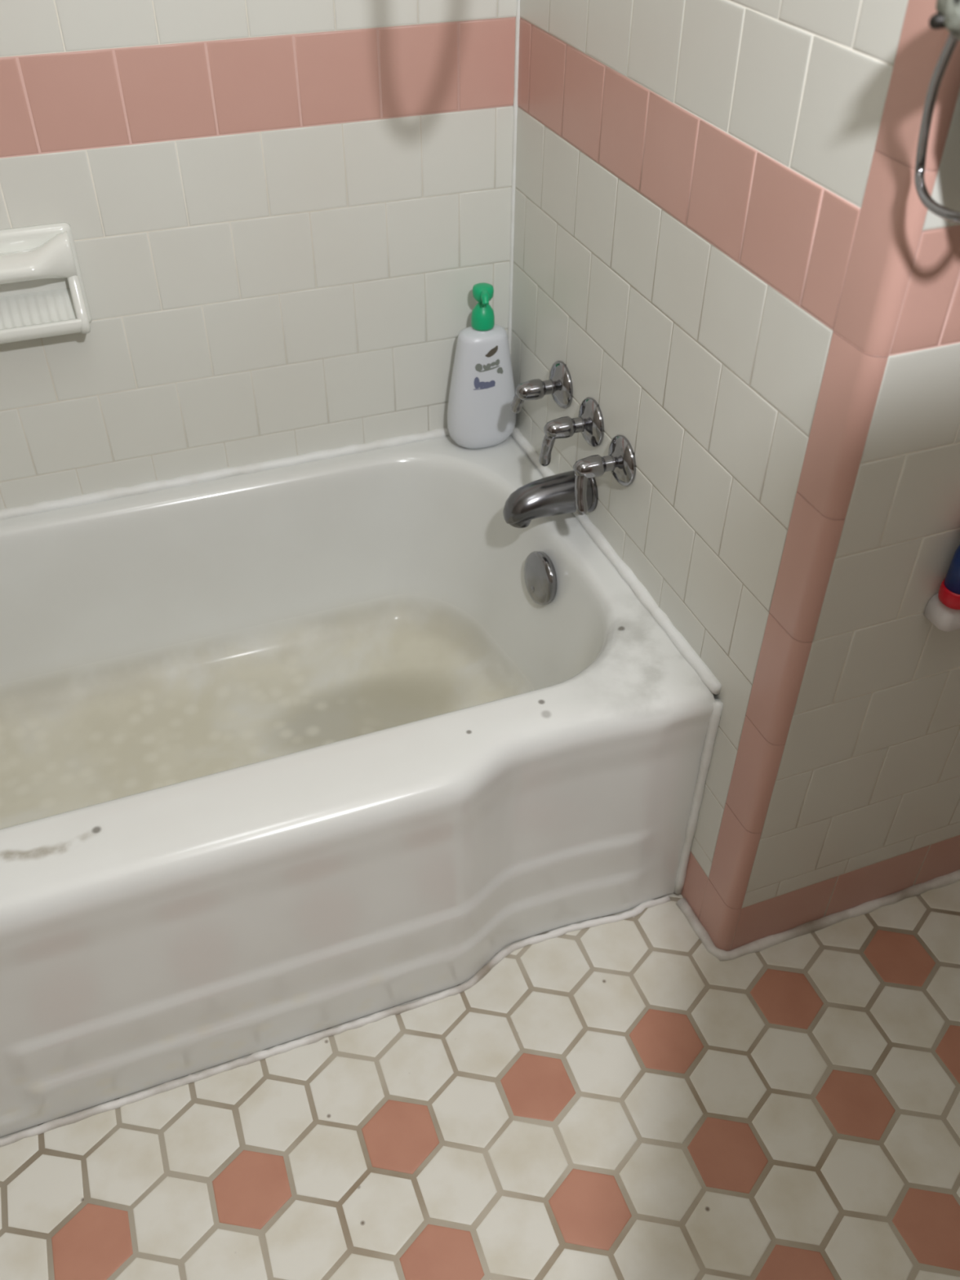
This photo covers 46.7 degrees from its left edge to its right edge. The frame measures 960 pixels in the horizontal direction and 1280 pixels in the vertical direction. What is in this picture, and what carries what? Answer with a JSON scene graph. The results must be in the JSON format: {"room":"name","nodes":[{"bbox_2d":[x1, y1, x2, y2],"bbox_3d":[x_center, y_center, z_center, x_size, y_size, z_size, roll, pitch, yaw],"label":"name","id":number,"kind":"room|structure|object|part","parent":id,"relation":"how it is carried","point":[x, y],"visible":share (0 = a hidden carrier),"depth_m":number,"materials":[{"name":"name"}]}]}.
{"room":"bathroom","nodes":[
{"label":"bathroom","id":0,"kind":"room"},
{"bbox_2d":[0,0,516,509],"bbox_3d":[-0.664,-0.813,1.131,1.610,2.400,0.060,-14,43,-16],"label":"wall","id":1,"kind":"structure","parent":0,"point":[284,217],"depth_m":1.50,"materials":[{"name":"white tile"}]},
{"bbox_2d":[0,222,92,343],"bbox_3d":[-0.593,-0.438,1.403,0.182,0.135,0.065,-14,43,-16],"label":"soap dish","id":2,"kind":"object","parent":1,"relation":"attached to","point":[42,291],"visible":1,"depth_m":1.42,"materials":[{"name":"ceramic"}]},
{"bbox_2d":[0,287,87,343],"bbox_3d":[-0.595,-0.410,1.431,0.170,0.053,0.057,-14,43,-16],"label":"tray","id":3,"kind":"object","parent":2,"relation":"on","point":[26,313],"depth_m":1.43,"materials":[{"name":"ceramic"}]},
{"bbox_2d":[0,425,721,694],"bbox_3d":[-0.549,0.021,1.383,1.546,0.020,0.696,-14,43,-16],"label":"caulk","id":4,"kind":"structure","parent":1,"relation":"attached to","point":[709,680],"depth_m":1.65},
{"bbox_2d":[507,0,519,357],"bbox_3d":[0.051,-0.959,1.323,0.008,1.560,0.009,17,43,18],"label":"trim","id":5,"kind":"structure","parent":1,"relation":"attached to","point":[517,11],"depth_m":1.57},
{"bbox_2d":[0,880,959,1279],"bbox_3d":[0.204,0.712,1.252,2.634,0.060,2.350,-14,43,-16],"label":"floor","id":6,"kind":"structure","parent":0,"point":[623,1100],"depth_m":1.33,"materials":[{"name":"tile"}]},
{"bbox_2d":[0,434,715,1137],"bbox_3d":[-0.551,0.189,1.495,1.537,0.398,0.720,-14,43,-16],"label":"bathtub","id":7,"kind":"object","parent":6,"relation":"on","point":[288,753],"visible":1,"depth_m":1.46,"materials":[{"name":"white ceramic"}]},
{"bbox_2d":[0,895,670,1146],"bbox_3d":[-0.433,0.553,1.381,1.521,0.012,0.048,-14,43,-16],"label":"caulk","id":8,"kind":"structure","parent":7,"relation":"attached to","point":[309,1039],"depth_m":1.43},
{"bbox_2d":[447,282,515,448],"bbox_3d":[0.004,-0.417,1.701,0.111,0.260,0.068,-14,43,-16],"label":"pump bottle","id":9,"kind":"object","parent":7,"relation":"on","point":[482,393],"visible":0.98,"depth_m":1.69,"materials":[{"name":"white plastic"}]},
{"bbox_3d":[0.087,-0.091,1.628,0.023,0.079,0.080,-18,44,-21],"label":"overflow plate","id":10,"kind":"part","parent":7,"relation":"part of","materials":[{"name":"silver metal"}]},
{"bbox_2d":[511,0,908,919],"bbox_3d":[0.216,-0.731,1.045,0.050,2.400,0.790,-14,43,-16],"label":"wall","id":11,"kind":"structure","parent":0,"point":[691,176],"depth_m":1.22,"materials":[{"name":"white tile"}]},
{"bbox_2d":[510,360,573,413],"bbox_3d":[0.084,-0.354,1.579,0.075,0.074,0.068,-14,43,-16],"label":"handle","id":12,"kind":"object","parent":11,"relation":"attached to","point":[559,383],"visible":1,"depth_m":1.57,"materials":[{"name":"silver metal"}]},
{"bbox_3d":[0.057,-0.342,1.584,0.032,0.049,0.018,30,49,30],"label":"lever","id":13,"kind":"part","parent":12,"relation":"part of","materials":[{"name":"silver metal"}]},
{"bbox_3d":[0.090,-0.357,1.579,0.038,0.023,0.023,-14,43,-16],"label":"stem","id":14,"kind":"part","parent":12,"relation":"part of","materials":[{"name":"silver metal"}]},
{"bbox_2d":[502,470,598,528],"bbox_3d":[0.095,-0.201,1.572,0.128,0.069,0.067,-14,43,-16],"label":"tub spout","id":15,"kind":"object","parent":11,"relation":"attached to","point":[553,495],"visible":0.82,"depth_m":1.55,"materials":[{"name":"silver metal"}]},
{"bbox_2d":[509,520,531,528],"bbox_3d":[0.056,-0.174,1.576,0.038,0.024,0.037,-14,43,-16],"label":"outlet","id":16,"kind":"object","parent":15,"relation":"attached to","point":[516,523],"depth_m":1.56,"materials":[{"name":"silver metal"}]},
{"bbox_2d":[538,397,604,466],"bbox_3d":[0.119,-0.281,1.515,0.079,0.088,0.068,-14,43,-16],"label":"handle","id":17,"kind":"object","parent":11,"relation":"attached to","point":[589,422],"visible":1,"depth_m":1.50,"materials":[{"name":"silver metal"}]},
{"bbox_3d":[0.095,-0.266,1.516,0.027,0.063,0.018,-14,43,-16],"label":"lever","id":18,"kind":"part","parent":17,"relation":"part of","materials":[{"name":"silver metal"}]},
{"bbox_3d":[0.126,-0.291,1.510,0.038,0.023,0.023,-14,43,-16],"label":"stem","id":19,"kind":"part","parent":17,"relation":"part of","materials":[{"name":"silver metal"}]},
{"bbox_2d":[573,435,635,515],"bbox_3d":[0.154,-0.219,1.452,0.077,0.089,0.068,-14,43,-16],"label":"handle","id":20,"kind":"object","parent":11,"relation":"attached to","point":[620,460],"visible":1,"depth_m":1.44,"materials":[{"name":"silver metal"}]},
{"bbox_3d":[0.132,-0.197,1.446,0.019,0.064,0.040,2,41,1],"label":"lever","id":21,"kind":"part","parent":20,"relation":"part of","materials":[{"name":"silver metal"}]},
{"bbox_3d":[0.160,-0.228,1.447,0.038,0.023,0.023,-14,43,-16],"label":"stem","id":22,"kind":"part","parent":20,"relation":"part of","materials":[{"name":"silver metal"}]},
{"bbox_2d":[673,698,723,894],"bbox_3d":[0.287,0.219,1.479,0.015,0.382,0.019,-14,43,-16],"label":"trim","id":23,"kind":"structure","parent":11,"relation":"attached to","point":[713,723],"depth_m":1.46,"materials":[{"name":"white plastic"}]},
{"bbox_2d":[698,0,959,951],"bbox_3d":[0.347,-0.340,0.913,0.045,1.980,0.058,-14,43,-16],"label":"trim","id":24,"kind":"structure","parent":11,"relation":"attached to","point":[892,215],"depth_m":1.02,"materials":[{"name":"pink tile"}]},
{"bbox_2d":[730,89,959,950],"bbox_3d":[0.802,-0.610,0.910,0.984,2.400,0.060,-14,43,-16],"label":"wall","id":25,"kind":"structure","parent":0,"point":[864,806],"depth_m":1.25,"materials":[{"name":"white tile"}]},
{"bbox_2d":[675,869,959,960],"bbox_3d":[0.770,0.297,1.694,1.005,0.017,0.112,-14,43,-16],"label":"trim","id":26,"kind":"structure","parent":25,"relation":"attached to","point":[757,945],"depth_m":1.57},
{"bbox_2d":[914,0,959,222],"bbox_3d":[0.365,-0.384,0.776,0.162,0.166,0.088,-19,44,-21],"label":"towel ring","id":27,"kind":"object","parent":25,"relation":"attached to","point":[948,15],"visible":1,"depth_m":0.78,"materials":[{"name":"metal"}]},
{"bbox_2d":[924,592,959,631],"bbox_3d":[0.609,-0.050,1.231,0.263,0.050,0.034,-14,43,-16],"label":"wall shelf","id":28,"kind":"object","parent":25,"relation":"attached to","point":[946,619],"visible":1,"depth_m":1.19,"materials":[{"name":"white ceramic"}]},
{"bbox_2d":[937,544,959,609],"bbox_3d":[0.504,-0.086,1.141,0.037,0.120,0.037,-14,43,-16],"label":"bottle","id":29,"kind":"object","parent":28,"relation":"on","point":[948,595],"visible":1,"depth_m":1.16,"materials":[{"name":"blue plastic"}]}
]}

